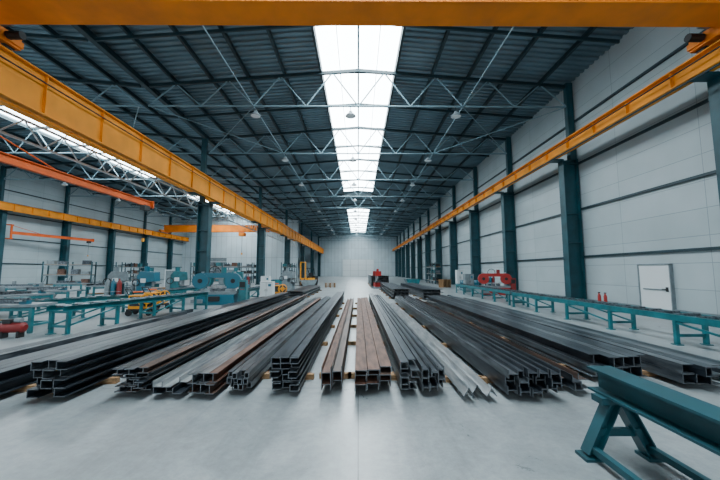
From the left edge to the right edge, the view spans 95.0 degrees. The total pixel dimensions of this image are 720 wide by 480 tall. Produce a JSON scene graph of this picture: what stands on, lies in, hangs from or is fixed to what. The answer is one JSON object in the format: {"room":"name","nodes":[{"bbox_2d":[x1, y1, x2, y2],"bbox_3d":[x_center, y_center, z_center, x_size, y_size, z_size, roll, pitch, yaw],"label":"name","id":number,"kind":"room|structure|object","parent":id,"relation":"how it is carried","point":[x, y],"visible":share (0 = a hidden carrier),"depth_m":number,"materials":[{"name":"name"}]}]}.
{"room":"metal workshop","nodes":[
{"label":"metal workshop","id":0,"kind":"room"},
{"bbox_2d":[0,165,183,283],"bbox_3d":[-41.897,-0.411,52.048,0.250,14.300,132.000,0,-5,0],"label":"wall","id":1,"kind":"structure","parent":0,"point":[15,251],"depth_m":47.92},
{"bbox_2d":[2,189,182,267],"bbox_3d":[-41.607,-2.208,32.130,0.100,8.770,92.000,0,-5,0],"label":"trim","id":2,"kind":"structure","parent":1,"relation":"attached to","point":[5,189],"depth_m":48.13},
{"bbox_2d":[181,217,298,278],"bbox_3d":[-28.309,1.543,78.177,27.200,15.300,0.250,0,-5,0],"label":"wall","id":3,"kind":"structure","parent":0,"point":[230,245],"depth_m":78.00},
{"bbox_2d":[2,25,619,237],"bbox_3d":[-14.072,-6.898,52.804,54.813,2.520,132.000,0,-5,0],"label":"roof trusses","id":4,"kind":"structure","parent":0,"point":[255,28],"depth_m":25.67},
{"bbox_2d":[0,25,633,236],"bbox_3d":[-14.072,-7.910,52.899,55.400,1.208,132.000,0,-5,0],"label":"ceiling","id":5,"kind":"structure","parent":0,"point":[295,46],"depth_m":23.93,"materials":[{"name":"metal"}]},
{"bbox_2d":[0,77,140,106],"bbox_3d":[-27.706,-9.867,21.272,27.052,2.590,0.160,0,-5,0],"label":"roof truss","id":6,"kind":"object","parent":5,"relation":"attached to","point":[73,80],"depth_m":21.28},
{"bbox_2d":[0,106,155,177],"bbox_3d":[-27.707,-11.259,21.483,4.900,0.320,51.040,0,-5,0],"label":"window","id":7,"kind":"structure","parent":5,"relation":"attached to","point":[2,107],"depth_m":32.60,"materials":[{"name":"white"}]},
{"bbox_2d":[0,126,201,153],"bbox_3d":[-27.751,-9.063,29.834,27.052,2.590,0.160,0,-5,0],"label":"roof truss","id":8,"kind":"object","parent":5,"relation":"attached to","point":[33,128],"depth_m":29.82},
{"bbox_2d":[4,158,237,179],"bbox_3d":[-27.796,-8.258,38.396,27.052,2.590,0.160,0,-5,0],"label":"roof truss","id":9,"kind":"object","parent":5,"relation":"attached to","point":[102,160],"depth_m":38.34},
{"bbox_2d":[69,180,258,196],"bbox_3d":[-27.842,-7.453,46.958,27.052,2.590,0.160,0,-5,0],"label":"roof truss","id":10,"kind":"object","parent":5,"relation":"attached to","point":[103,184],"depth_m":46.89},
{"bbox_2d":[114,194,274,207],"bbox_3d":[-27.887,-6.648,55.521,27.052,2.590,0.160,0,-5,0],"label":"roof truss","id":11,"kind":"object","parent":5,"relation":"attached to","point":[172,194],"depth_m":55.43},
{"bbox_2d":[149,204,285,216],"bbox_3d":[-27.932,-5.843,64.083,27.052,2.590,0.160,0,-5,0],"label":"roof truss","id":12,"kind":"object","parent":5,"relation":"attached to","point":[213,204],"depth_m":64.00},
{"bbox_2d":[171,212,293,222],"bbox_3d":[-27.977,-5.038,72.645,27.052,2.590,0.160,0,-5,0],"label":"roof truss","id":13,"kind":"object","parent":5,"relation":"attached to","point":[217,212],"depth_m":72.54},
{"bbox_2d":[0,25,596,237],"bbox_3d":[-14.072,-7.578,52.868,51.440,1.225,132.000,0,-5,0],"label":"purlins","id":14,"kind":"structure","parent":5,"relation":"attached to","point":[87,33],"depth_m":24.08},
{"bbox_2d":[297,211,415,222],"bbox_3d":[-0.377,-5.025,72.789,27.052,2.590,0.160,0,-5,0],"label":"roof truss","id":15,"kind":"object","parent":5,"relation":"attached to","point":[357,211],"depth_m":72.72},
{"bbox_2d":[148,69,565,107],"bbox_3d":[-0.107,-9.854,21.416,27.052,2.590,0.160,0,-5,0],"label":"roof truss","id":16,"kind":"object","parent":5,"relation":"attached to","point":[347,71],"depth_m":21.37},
{"bbox_2d":[209,126,505,154],"bbox_3d":[-0.152,-9.049,29.978,27.052,2.590,0.160,0,-5,0],"label":"roof truss","id":17,"kind":"object","parent":5,"relation":"attached to","point":[356,127],"depth_m":29.95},
{"bbox_2d":[347,208,368,232],"bbox_3d":[-0.479,-4.601,92.314,4.900,0.320,45.040,0,-5,0],"label":"window","id":18,"kind":"structure","parent":5,"relation":"attached to","point":[349,209],"depth_m":82.72,"materials":[{"name":"white"}]},
{"bbox_2d":[242,158,473,179],"bbox_3d":[-0.197,-8.244,38.540,27.052,2.590,0.160,0,-5,0],"label":"roof truss","id":19,"kind":"object","parent":5,"relation":"attached to","point":[358,159],"depth_m":38.49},
{"bbox_2d":[263,180,452,196],"bbox_3d":[-0.242,-7.439,47.102,27.052,2.590,0.160,0,-5,0],"label":"roof truss","id":20,"kind":"object","parent":5,"relation":"attached to","point":[371,181],"depth_m":47.03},
{"bbox_2d":[278,193,437,207],"bbox_3d":[-0.287,-6.634,55.664,27.052,2.590,0.160,0,-5,0],"label":"roof truss","id":21,"kind":"object","parent":5,"relation":"attached to","point":[289,199],"depth_m":55.64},
{"bbox_2d":[289,203,426,216],"bbox_3d":[-0.332,-5.830,64.227,27.052,2.590,0.160,0,-5,0],"label":"roof truss","id":22,"kind":"object","parent":5,"relation":"attached to","point":[357,203],"depth_m":64.13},
{"bbox_2d":[313,227,402,235],"bbox_3d":[-0.512,-2.610,98.475,27.052,2.590,0.160,0,-5,0],"label":"roof truss","id":23,"kind":"object","parent":5,"relation":"attached to","point":[351,227],"depth_m":98.38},
{"bbox_2d":[314,26,402,191],"bbox_3d":[-0.128,-10.871,25.609,4.900,0.320,59.040,0,-5,0],"label":"window","id":24,"kind":"structure","parent":5,"relation":"attached to","point":[339,47],"depth_m":23.56,"materials":[{"name":"white"}]},
{"bbox_2d":[298,234,396,275],"bbox_3d":[-14.418,5.244,118.079,55.900,15.400,0.250,0,-5,0],"label":"wall","id":25,"kind":"structure","parent":0,"point":[382,254],"depth_m":118.06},
{"bbox_2d":[342,259,373,275],"bbox_3d":[-0.617,9.883,117.484,11.360,6.050,0.190,0,-5,0],"label":"door","id":26,"kind":"structure","parent":25,"relation":"in","point":[350,267],"depth_m":117.46,"materials":[{"name":"white paint"}]},
{"bbox_2d":[0,276,719,479],"bbox_3d":[-14.072,6.821,51.515,56.000,0.200,132.600,0,-5,0],"label":"floor","id":27,"kind":"structure","parent":0,"point":[348,431],"depth_m":3.99,"materials":[{"name":"concrete"}]},
{"bbox_2d":[0,166,12,281],"bbox_3d":[-40.846,-1.609,37.703,1.600,14.000,0.740,0,-5,0],"label":"steel column","id":28,"kind":"structure","parent":27,"relation":"on","point":[3,213],"depth_m":37.78,"materials":[{"name":"metal"}]},
{"bbox_2d":[5,224,93,255],"bbox_3d":[-39.747,0.286,42.955,0.640,3.310,10.315,-1,-5,9],"label":"crane","id":29,"kind":"object","parent":28,"relation":"attached to","point":[12,225],"visible":1,"depth_m":41.32,"materials":[{"name":"orange metal"}]},
{"bbox_2d":[0,318,27,338],"bbox_3d":[-9.800,2.478,9.308,0.660,0.548,0.280,1,-5,-9],"label":"air compressor","id":30,"kind":"object","parent":27,"relation":"on","point":[18,326],"visible":1,"depth_m":9.23,"materials":[{"name":"red paint"}]},
{"bbox_2d":[0,280,49,297],"bbox_3d":[-22.154,3.279,21.628,2.502,1.260,0.962,2,-6,-17],"label":"workbench","id":31,"kind":"object","parent":27,"relation":"on","point":[13,286],"visible":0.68,"depth_m":21.52,"materials":[{"name":"grey paint"}]},
{"bbox_2d":[0,286,54,309],"bbox_3d":[-14.960,2.588,14.285,0.962,1.260,2.502,-1,-6,15],"label":"workbench","id":32,"kind":"object","parent":27,"relation":"on","point":[16,293],"visible":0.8,"depth_m":14.57,"materials":[{"name":"grey paint"}]},
{"bbox_2d":[0,297,57,333],"bbox_3d":[-11.152,2.208,10.244,2.502,1.260,0.962,1,-5,-6],"label":"workbench","id":33,"kind":"object","parent":27,"relation":"on","point":[5,303],"visible":0.82,"depth_m":10.03,"materials":[{"name":"grey paint"}]},
{"bbox_2d":[21,282,81,303],"bbox_3d":[-16.642,2.908,17.683,2.502,1.260,0.962,1,-5,-6],"label":"workbench","id":34,"kind":"object","parent":27,"relation":"on","point":[58,289],"visible":0.64,"depth_m":17.55,"materials":[{"name":"grey paint"}]},
{"bbox_2d":[57,185,76,280],"bbox_3d":[-40.891,-0.804,46.265,1.600,14.000,0.740,0,-5,0],"label":"steel column","id":35,"kind":"structure","parent":27,"relation":"on","point":[66,226],"depth_m":46.13,"materials":[{"name":"metal"}]},
{"bbox_2d":[8,294,128,318],"bbox_3d":[-11.371,2.719,13.345,0.880,0.823,4.025,-3,-6,26],"label":"conveyor","id":36,"kind":"object","parent":27,"relation":"on","point":[70,300],"visible":0.66,"depth_m":13.12,"materials":[{"name":"metal"}]},
{"bbox_2d":[41,260,96,289],"bbox_3d":[-29.265,3.525,33.254,4.100,2.945,1.000,2,-6,-17],"label":"storage rack","id":37,"kind":"object","parent":27,"relation":"on","point":[60,272],"visible":0.77,"depth_m":33.09,"materials":[{"name":"metal"}]},
{"bbox_2d":[53,278,90,293],"bbox_3d":[-24.197,3.840,27.604,2.502,1.260,0.962,0,-5,0],"label":"workbench","id":38,"kind":"object","parent":27,"relation":"on","point":[66,282],"visible":0.73,"depth_m":27.29,"materials":[{"name":"grey paint"}]},
{"bbox_2d":[0,309,192,360],"bbox_3d":[-7.309,2.623,9.144,0.720,0.228,10.546,0,-5,0],"label":"tubes","id":39,"kind":"object","parent":27,"relation":"on","point":[11,352],"visible":0.76,"depth_m":8.44,"materials":[{"name":"metal"}]},
{"bbox_2d":[85,280,128,296],"bbox_3d":[-18.115,3.466,23.626,0.962,1.260,2.502,-2,-6,21],"label":"workbench","id":40,"kind":"object","parent":27,"relation":"on","point":[100,285],"visible":0.44,"depth_m":22.77,"materials":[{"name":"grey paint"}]},
{"bbox_2d":[104,198,117,282],"bbox_3d":[-40.936,0.001,54.827,1.600,14.000,0.740,0,-5,0],"label":"steel column","id":41,"kind":"structure","parent":27,"relation":"on","point":[112,233],"depth_m":54.64,"materials":[{"name":"metal"}]},
{"bbox_2d":[103,279,124,306],"bbox_3d":[-12.992,2.771,17.349,0.900,1.470,0.400,1,-5,-12],"label":"gas cylinder","id":42,"kind":"object","parent":27,"relation":"on","point":[113,288],"visible":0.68,"depth_m":17.32,"materials":[{"name":"multicoloured metal"}]},
{"bbox_2d":[0,303,230,361],"bbox_3d":[-6.356,2.749,10.483,0.840,0.228,13.242,0,-5,0],"label":"channel","id":43,"kind":"object","parent":27,"relation":"on","point":[229,303],"visible":0.05,"depth_m":7.94,"materials":[{"name":"grey"}]},
{"bbox_2d":[103,267,130,293],"bbox_3d":[-15.624,2.795,21.244,1.426,2.150,0.800,3,-6,-29],"label":"press","id":44,"kind":"object","parent":27,"relation":"on","point":[115,274],"visible":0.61,"depth_m":21.13,"materials":[{"name":"grey paint"}]},
{"bbox_2d":[45,292,207,334],"bbox_3d":[-8.369,2.668,13.014,0.780,0.863,6.807,-1,-5,10],"label":"conveyor","id":45,"kind":"object","parent":27,"relation":"on","point":[67,308],"visible":0.91,"depth_m":11.36,"materials":[{"name":"metal"}]},
{"bbox_2d":[115,262,147,281],"bbox_3d":[-36.275,5.211,52.554,1.000,3.200,6.100,0,-5,0],"label":"storage rack","id":46,"kind":"object","parent":27,"relation":"on","point":[132,265],"visible":0.48,"depth_m":52.19,"materials":[{"name":"metal"}]},
{"bbox_2d":[0,296,264,394],"bbox_3d":[-5.513,2.779,11.763,0.840,0.408,15.014,0,-5,0],"label":"stack","id":47,"kind":"object","parent":27,"relation":"on","point":[16,375],"visible":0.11,"depth_m":5.54,"materials":[{"name":"metal"}]},
{"bbox_2d":[125,288,159,315],"bbox_3d":[-9.348,2.645,14.161,1.194,1.117,0.740,1,-5,-12],"label":"cart","id":48,"kind":"object","parent":27,"relation":"on","point":[132,308],"visible":0.49,"depth_m":13.91,"materials":[{"name":"yellow metal"}]},
{"bbox_2d":[140,211,151,270],"bbox_3d":[-40.981,0.806,63.389,1.600,14.000,0.740,0,-5,0],"label":"steel column","id":49,"kind":"structure","parent":27,"relation":"on","point":[144,252],"depth_m":63.28,"materials":[{"name":"metal"}]},
{"bbox_2d":[132,266,162,294],"bbox_3d":[-12.717,2.657,19.772,1.426,2.150,0.800,0,-5,0],"label":"press","id":50,"kind":"object","parent":27,"relation":"on","point":[145,278],"visible":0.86,"depth_m":19.52,"materials":[{"name":"teal paint"}]},
{"bbox_2d":[141,287,169,308],"bbox_3d":[-9.994,2.831,16.132,0.740,1.117,1.194,-2,-6,21],"label":"cart","id":51,"kind":"object","parent":27,"relation":"on","point":[164,291],"visible":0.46,"depth_m":16.19,"materials":[{"name":"yellow metal"}]},
{"bbox_2d":[26,292,289,397],"bbox_3d":[-4.472,2.770,12.634,0.750,0.588,16.039,0,-5,0],"label":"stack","id":52,"kind":"object","parent":27,"relation":"on","point":[64,374],"visible":0.81,"depth_m":5.78,"materials":[{"name":"grey"}]},
{"bbox_2d":[167,216,175,269],"bbox_3d":[-41.026,1.611,71.951,1.600,14.000,0.740,0,-5,0],"label":"steel column","id":53,"kind":"structure","parent":27,"relation":"on","point":[170,241],"depth_m":71.83,"materials":[{"name":"metal"}]},
{"bbox_2d":[129,284,223,307],"bbox_3d":[-11.215,3.506,21.709,0.980,0.823,10.002,0,-5,1],"label":"conveyor","id":54,"kind":"object","parent":27,"relation":"on","point":[191,288],"visible":0.41,"depth_m":19.76,"materials":[{"name":"metal"}]},
{"bbox_2d":[166,267,189,293],"bbox_3d":[-12.734,2.975,23.152,1.426,2.150,0.800,2,-6,-23],"label":"press","id":55,"kind":"object","parent":27,"relation":"on","point":[176,276],"visible":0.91,"depth_m":22.90,"materials":[{"name":"teal paint"}]},
{"bbox_2d":[194,138,219,290],"bbox_3d":[-13.452,-2.400,29.283,1.700,14.000,0.990,0,-5,0],"label":"steel column","id":56,"kind":"structure","parent":27,"relation":"on","point":[205,209],"depth_m":29.06,"materials":[{"name":"metal"}]},
{"bbox_2d":[112,294,307,391],"bbox_3d":[-3.407,2.833,12.548,0.720,0.448,15.636,0,-5,0],"label":"channel","id":57,"kind":"object","parent":27,"relation":"on","point":[140,373],"visible":0.91,"depth_m":6.12,"materials":[{"name":"grey"}]},
{"bbox_2d":[190,262,239,284],"bbox_3d":[-19.247,4.500,43.971,6.100,3.010,1.000,1,-5,-6],"label":"storage rack","id":58,"kind":"object","parent":27,"relation":"on","point":[212,264],"visible":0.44,"depth_m":43.75,"materials":[{"name":"metal"}]},
{"bbox_2d":[190,266,247,304],"bbox_3d":[-7.943,2.547,18.628,2.961,2.155,1.124,1,-5,-6],"label":"saw","id":59,"kind":"object","parent":27,"relation":"on","point":[216,296],"visible":0.98,"depth_m":18.56,"materials":[{"name":"teal paint"}]},
{"bbox_2d":[152,299,310,393],"bbox_3d":[-2.856,2.900,12.304,0.660,0.268,15.086,0,-5,0],"label":"stack","id":60,"kind":"object","parent":27,"relation":"on","point":[176,381],"visible":0.59,"depth_m":5.78,"materials":[{"name":"grey"}]},
{"bbox_2d":[226,262,253,282],"bbox_3d":[-18.772,5.126,51.649,4.100,3.200,1.000,0,-5,0],"label":"storage rack","id":61,"kind":"object","parent":27,"relation":"on","point":[248,265],"visible":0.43,"depth_m":51.38,"materials":[{"name":"metal"}]},
{"bbox_2d":[188,297,321,393],"bbox_3d":[-2.354,2.827,12.062,0.660,0.368,14.613,0,-5,0],"label":"stack","id":62,"kind":"object","parent":27,"relation":"on","point":[211,376],"visible":0.83,"depth_m":5.82,"materials":[{"name":"metal"}]},
{"bbox_2d":[255,187,270,284],"bbox_3d":[-13.542,-0.790,46.407,1.700,14.000,0.990,0,-5,0],"label":"steel column","id":63,"kind":"structure","parent":27,"relation":"on","point":[261,232],"depth_m":46.11,"materials":[{"name":"metal"}]},
{"bbox_2d":[260,281,274,296],"bbox_3d":[-5.911,3.254,21.042,0.800,1.200,0.630,0,-5,0],"label":"cabinet","id":64,"kind":"object","parent":27,"relation":"on","point":[267,288],"visible":0.71,"depth_m":20.78,"materials":[{"name":"metal"}]},
{"bbox_2d":[227,296,330,389],"bbox_3d":[-1.876,2.867,12.438,0.580,0.358,15.150,0,-5,0],"label":"tubes","id":65,"kind":"object","parent":27,"relation":"on","point":[246,373],"visible":0.83,"depth_m":5.86,"materials":[{"name":"metal"}]},
{"bbox_2d":[279,268,296,291],"bbox_3d":[-6.469,3.596,29.764,1.426,2.150,0.800,-2,-6,17],"label":"press","id":66,"kind":"object","parent":27,"relation":"on","point":[286,275],"visible":0.89,"depth_m":29.50,"materials":[{"name":"grey paint"}]},
{"bbox_2d":[284,210,293,269],"bbox_3d":[-13.632,0.819,63.532,1.700,14.000,0.990,0,-5,0],"label":"steel column","id":67,"kind":"structure","parent":27,"relation":"on","point":[287,249],"depth_m":63.43,"materials":[{"name":"metal"}]},
{"bbox_2d":[300,223,307,277],"bbox_3d":[-13.722,2.429,80.656,1.700,14.000,0.990,0,-5,0],"label":"steel column","id":68,"kind":"structure","parent":27,"relation":"on","point":[302,248],"depth_m":80.41,"materials":[{"name":"metal"}]},
{"bbox_2d":[287,285,321,296],"bbox_3d":[-4.388,4.253,27.878,1.560,0.488,10.590,0,-5,0],"label":"channel","id":69,"kind":"object","parent":27,"relation":"on","point":[309,289],"visible":0.86,"depth_m":24.78,"materials":[{"name":"grey"}]},
{"bbox_2d":[295,262,317,285],"bbox_3d":[-6.786,4.267,41.469,1.340,2.995,3.350,-3,-6,31],"label":"forklift","id":70,"kind":"object","parent":27,"relation":"on","point":[310,277],"visible":0.78,"depth_m":41.25,"materials":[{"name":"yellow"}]},
{"bbox_2d":[270,291,344,390],"bbox_3d":[-1.170,2.819,13.148,0.660,0.588,16.640,0,-5,0],"label":"channel","id":71,"kind":"object","parent":27,"relation":"on","point":[291,364],"visible":1,"depth_m":5.86,"materials":[{"name":"grey"}]},
{"bbox_2d":[319,297,355,389],"bbox_3d":[-0.463,2.765,11.725,0.560,0.428,13.616,0,-5,0],"label":"stack","id":72,"kind":"object","parent":27,"relation":"on","point":[333,366],"visible":1,"depth_m":6.15,"materials":[{"name":"metal"}]},
{"bbox_2d":[348,297,393,390],"bbox_3d":[0.160,2.833,12.228,0.810,0.388,14.687,0,-5,0],"label":"channel","id":73,"kind":"object","parent":27,"relation":"on","point":[372,363],"visible":1,"depth_m":6.03,"materials":[{"name":"brown"}]},
{"bbox_2d":[368,275,388,286],"bbox_3d":[2.268,5.336,43.933,2.240,1.338,12.687,0,-5,0],"label":"machine","id":74,"kind":"object","parent":27,"relation":"on","point":[383,278],"visible":0.62,"depth_m":39.32,"materials":[{"name":"metal"}]},
{"bbox_2d":[369,293,418,388],"bbox_3d":[0.693,2.802,12.651,0.500,0.528,15.680,0,-5,0],"label":"channel","id":75,"kind":"object","parent":27,"relation":"on","point":[401,357],"visible":0.92,"depth_m":5.84,"materials":[{"name":"grey"}]},
{"bbox_2d":[379,283,409,298],"bbox_3d":[2.678,4.148,27.825,1.490,0.688,12.378,0,-5,0],"label":"stack","id":76,"kind":"object","parent":27,"relation":"on","point":[392,290],"visible":0.94,"depth_m":23.43,"materials":[{"name":"metal"}]},
{"bbox_2d":[406,226,409,277],"bbox_3d":[12.583,3.247,89.355,1.650,14.000,0.790,0,-5,0],"label":"steel column","id":77,"kind":"structure","parent":27,"relation":"on","point":[407,246],"depth_m":89.05,"materials":[{"name":"metal"}]},
{"bbox_2d":[374,294,445,391],"bbox_3d":[1.071,2.885,12.941,0.600,0.418,16.167,0,-5,0],"label":"stack","id":78,"kind":"object","parent":27,"relation":"on","point":[431,370],"visible":0.72,"depth_m":5.81,"materials":[{"name":"metal"}]},
{"bbox_2d":[408,222,414,278],"bbox_3d":[12.628,2.442,80.793,1.650,14.000,0.790,0,-5,0],"label":"steel column","id":79,"kind":"structure","parent":27,"relation":"on","point":[413,242],"depth_m":80.59,"materials":[{"name":"metal"}]},
{"bbox_2d":[417,217,421,279],"bbox_3d":[12.673,1.637,72.231,1.650,14.000,0.790,0,-5,0],"label":"steel column","id":80,"kind":"structure","parent":27,"relation":"on","point":[419,241],"depth_m":71.94,"materials":[{"name":"metal"}]},
{"bbox_2d":[400,283,442,298],"bbox_3d":[4.715,4.113,27.450,1.560,0.688,12.599,0,-5,0],"label":"channel","id":81,"kind":"object","parent":27,"relation":"on","point":[419,290],"visible":0.8,"depth_m":23.00,"materials":[{"name":"grey"}]},
{"bbox_2d":[422,208,430,280],"bbox_3d":[12.718,0.832,63.669,1.650,14.000,0.790,0,-5,0],"label":"steel column","id":82,"kind":"structure","parent":27,"relation":"on","point":[427,237],"depth_m":63.53,"materials":[{"name":"metal"}]},
{"bbox_2d":[426,262,441,283],"bbox_3d":[11.335,5.047,50.811,1.000,3.200,6.100,0,-5,0],"label":"storage rack","id":83,"kind":"object","parent":27,"relation":"on","point":[431,265],"visible":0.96,"depth_m":49.78,"materials":[{"name":"metal"}]},
{"bbox_2d":[431,199,441,281],"bbox_3d":[12.763,0.027,55.107,1.650,14.000,0.790,0,-5,0],"label":"steel column","id":84,"kind":"structure","parent":27,"relation":"on","point":[438,243],"depth_m":55.01,"materials":[{"name":"metal"}]},
{"bbox_2d":[388,303,496,395],"bbox_3d":[1.680,2.823,11.163,0.720,0.208,12.976,0,-5,0],"label":"stack","id":85,"kind":"object","parent":27,"relation":"on","point":[457,373],"visible":0.77,"depth_m":6.05,"materials":[{"name":"grey"}]},
{"bbox_2d":[445,186,457,284],"bbox_3d":[12.808,-0.777,46.545,1.650,14.000,0.790,0,-5,0],"label":"steel column","id":86,"kind":"structure","parent":27,"relation":"on","point":[452,224],"depth_m":46.35,"materials":[{"name":"metal"}]},
{"bbox_2d":[463,274,473,290],"bbox_3d":[10.138,3.970,30.802,0.800,1.600,0.630,0,-5,0],"label":"cabinet","id":87,"kind":"object","parent":27,"relation":"on","point":[467,278],"visible":0.8,"depth_m":30.55,"materials":[{"name":"grey paint"}]},
{"bbox_2d":[465,167,480,284],"bbox_3d":[12.853,-1.582,37.983,1.650,14.000,0.790,0,-5,0],"label":"steel column","id":88,"kind":"structure","parent":27,"relation":"on","point":[475,262],"depth_m":37.84,"materials":[{"name":"metal"}]},
{"bbox_2d":[395,295,561,396],"bbox_3d":[2.472,2.803,12.235,1.015,0.448,15.163,0,-5,0],"label":"stack","id":89,"kind":"object","parent":27,"relation":"on","point":[502,364],"visible":0.98,"depth_m":5.92,"materials":[{"name":"metal"}]},
{"bbox_2d":[455,284,524,304],"bbox_3d":[8.676,3.685,23.404,0.930,0.783,10.802,0,-5,1],"label":"conveyor","id":90,"kind":"object","parent":27,"relation":"on","point":[482,288],"visible":0.97,"depth_m":21.05,"materials":[{"name":"metal"}]},
{"bbox_2d":[478,269,515,294],"bbox_3d":[10.882,3.315,26.251,2.820,2.052,1.070,-1,-5,11],"label":"saw","id":91,"kind":"object","parent":27,"relation":"on","point":[483,278],"visible":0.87,"depth_m":26.13,"materials":[{"name":"red paint"}]},
{"bbox_2d":[415,298,587,390],"bbox_3d":[3.240,2.870,12.198,0.690,0.308,14.600,0,-5,0],"label":"stack","id":92,"kind":"object","parent":27,"relation":"on","point":[570,378],"visible":0.31,"depth_m":5.66,"materials":[{"name":"grey"}]},
{"bbox_2d":[494,137,517,289],"bbox_3d":[12.898,-2.387,29.420,1.650,14.000,0.790,0,-5,0],"label":"steel column","id":93,"kind":"structure","parent":27,"relation":"on","point":[507,198],"depth_m":29.26,"materials":[{"name":"metal"}]},
{"bbox_2d":[425,295,647,376],"bbox_3d":[4.357,2.848,12.710,1.190,0.448,14.592,0,-5,0],"label":"stack","id":94,"kind":"object","parent":27,"relation":"on","point":[575,352],"visible":0.84,"depth_m":7.13,"materials":[{"name":"metal"}]},
{"bbox_2d":[549,83,586,299],"bbox_3d":[12.943,-3.192,20.858,1.650,14.000,0.790,0,-5,0],"label":"steel column","id":95,"kind":"structure","parent":27,"relation":"on","point":[568,170],"depth_m":20.63,"materials":[{"name":"metal"}]},
{"bbox_2d":[442,295,719,384],"bbox_3d":[5.392,2.891,12.849,0.840,0.388,15.590,0,-5,0],"label":"channel","id":96,"kind":"object","parent":27,"relation":"on","point":[680,368],"visible":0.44,"depth_m":5.86,"materials":[{"name":"grey"}]},
{"bbox_2d":[465,298,719,376],"bbox_3d":[6.314,2.924,12.343,0.800,0.228,16.245,0,-5,0],"label":"tubes","id":97,"kind":"object","parent":27,"relation":"on","point":[557,321],"visible":0.15,"depth_m":7.83,"materials":[{"name":"metal"}]},
{"bbox_2d":[511,292,719,345],"bbox_3d":[8.438,2.590,11.754,0.930,0.783,11.400,0,-5,0],"label":"conveyor","id":98,"kind":"object","parent":27,"relation":"on","point":[678,318],"visible":0.99,"depth_m":10.18,"materials":[{"name":"metal"}]},
{"bbox_2d":[575,393,710,479],"bbox_3d":[2.625,1.827,2.654,0.800,0.598,1.580,0,-5,0],"label":"trestle","id":99,"kind":"object","parent":27,"relation":"on","point":[601,427],"visible":0.88,"depth_m":3.30,"materials":[{"name":"teal paint"}]},
{"bbox_2d":[586,366,719,455],"bbox_3d":[2.618,1.179,0.255,0.260,0.240,6.700,0,-5,0],"label":"painted i-beam","id":100,"kind":"structure","parent":99,"relation":"on","point":[695,420],"depth_m":2.79,"materials":[{"name":"metal"}]},
{"bbox_2d":[691,71,719,203],"bbox_3d":[12.991,-4.048,11.749,1.650,14.000,0.790,0,-5,0],"label":"steel column","id":101,"kind":"structure","parent":27,"relation":"on","point":[712,78],"depth_m":11.86,"materials":[{"name":"metal"}]},
{"bbox_3d":[-13.355,-4.122,10.964,1.700,14.000,0.990,0,-5,0],"label":"steel column","id":102,"kind":"structure","parent":27,"relation":"on","visible":0},
{"bbox_2d":[0,135,153,241],"bbox_3d":[-13.047,-1.932,15.832,0.411,3.310,9.403,0,-5,0],"label":"crane","id":103,"kind":"object","parent":102,"relation":"attached to","point":[145,205],"visible":1,"depth_m":14.52,"materials":[{"name":"orange metal"}]},
{"bbox_2d":[0,108,295,246],"bbox_3d":[-14.455,-3.054,31.940,0.340,1.004,90.821,0,-5,0],"label":"girder","id":104,"kind":"object","parent":102,"relation":"attached to","point":[1,109],"visible":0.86,"depth_m":18.28,"materials":[{"name":"metal"}]},
{"bbox_3d":[-40.621,-5.633,-5.108,1.600,14.000,0.740,0,-5,0],"label":"steel column","id":105,"kind":"structure","parent":27,"relation":"on","visible":0},
{"bbox_2d":[0,201,188,241],"bbox_3d":[-40.166,-4.357,32.239,0.420,0.950,91.600,0,-5,0],"label":"beam","id":106,"kind":"structure","parent":105,"relation":"on","point":[4,205],"depth_m":46.93,"materials":[{"name":"metal"}]},
{"bbox_2d":[398,27,719,314],"bbox_3d":[13.753,-0.383,52.338,0.250,14.300,132.000,0,-5,0],"label":"wall","id":107,"kind":"structure","parent":0,"point":[684,215],"depth_m":17.36,"materials":[{"name":"metal"}]},
{"bbox_2d":[399,29,719,267],"bbox_3d":[13.568,-0.309,52.330,0.100,8.770,132.000,0,-5,0],"label":"trim","id":108,"kind":"structure","parent":107,"relation":"attached to","point":[684,45],"depth_m":17.23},
{"bbox_2d":[401,276,719,315],"bbox_3d":[13.577,6.635,51.678,0.099,0.200,132.000,0,-5,0],"label":"baseboard","id":109,"kind":"structure","parent":107,"relation":"attached to","point":[401,276],"depth_m":16.73,"materials":[{"name":"grey paint"}]},
{"bbox_2d":[637,264,676,310],"bbox_3d":[13.727,2.215,15.332,0.175,2.200,1.700,0,-5,0],"label":"door","id":110,"kind":"structure","parent":107,"relation":"in","point":[656,285],"depth_m":15.21,"materials":[{"name":"white paint"}]},
{"bbox_3d":[13.078,-5.606,-4.828,1.650,14.000,0.790,0,-5,0],"label":"steel column","id":111,"kind":"structure","parent":0,"visible":0},
{"bbox_2d":[392,39,719,251],"bbox_3d":[12.013,-2.440,52.422,0.550,0.990,131.600,0,-5,0],"label":"beam","id":112,"kind":"structure","parent":111,"relation":"on","point":[680,77],"depth_m":15.80,"materials":[{"name":"metal"}]},
{"bbox_2d":[0,0,719,52],"bbox_3d":[-0.101,-7.689,10.415,25.320,1.600,3.660,0,-5,0],"label":"crane","id":113,"kind":"object","parent":112,"relation":"on","point":[700,14],"visible":0.94,"depth_m":10.30,"materials":[{"name":"orange metal"}]},
{"bbox_3d":[-13.272,-5.619,-4.965,1.700,14.000,0.990,0,-5,0],"label":"steel column","id":114,"kind":"structure","parent":0,"visible":0},
{"bbox_2d":[0,98,294,240],"bbox_3d":[-14.782,-4.270,32.365,0.990,1.100,91.600,0,-5,0],"label":"beam","id":115,"kind":"structure","parent":114,"relation":"attached to","point":[3,102],"depth_m":18.80,"materials":[{"name":"metal"}]},
{"bbox_2d":[159,225,272,254],"bbox_3d":[-27.806,-0.002,68.155,25.620,6.100,3.660,0,-5,0],"label":"crane","id":116,"kind":"object","parent":115,"relation":"on","point":[168,229],"visible":0.58,"depth_m":67.93,"materials":[{"name":"orange metal"}]},
{"bbox_2d":[0,44,323,253],"bbox_3d":[-12.697,-2.073,52.258,0.410,1.750,131.600,0,-5,0],"label":"beam","id":117,"kind":"structure","parent":114,"relation":"on","point":[23,84],"depth_m":15.95,"materials":[{"name":"metal"}]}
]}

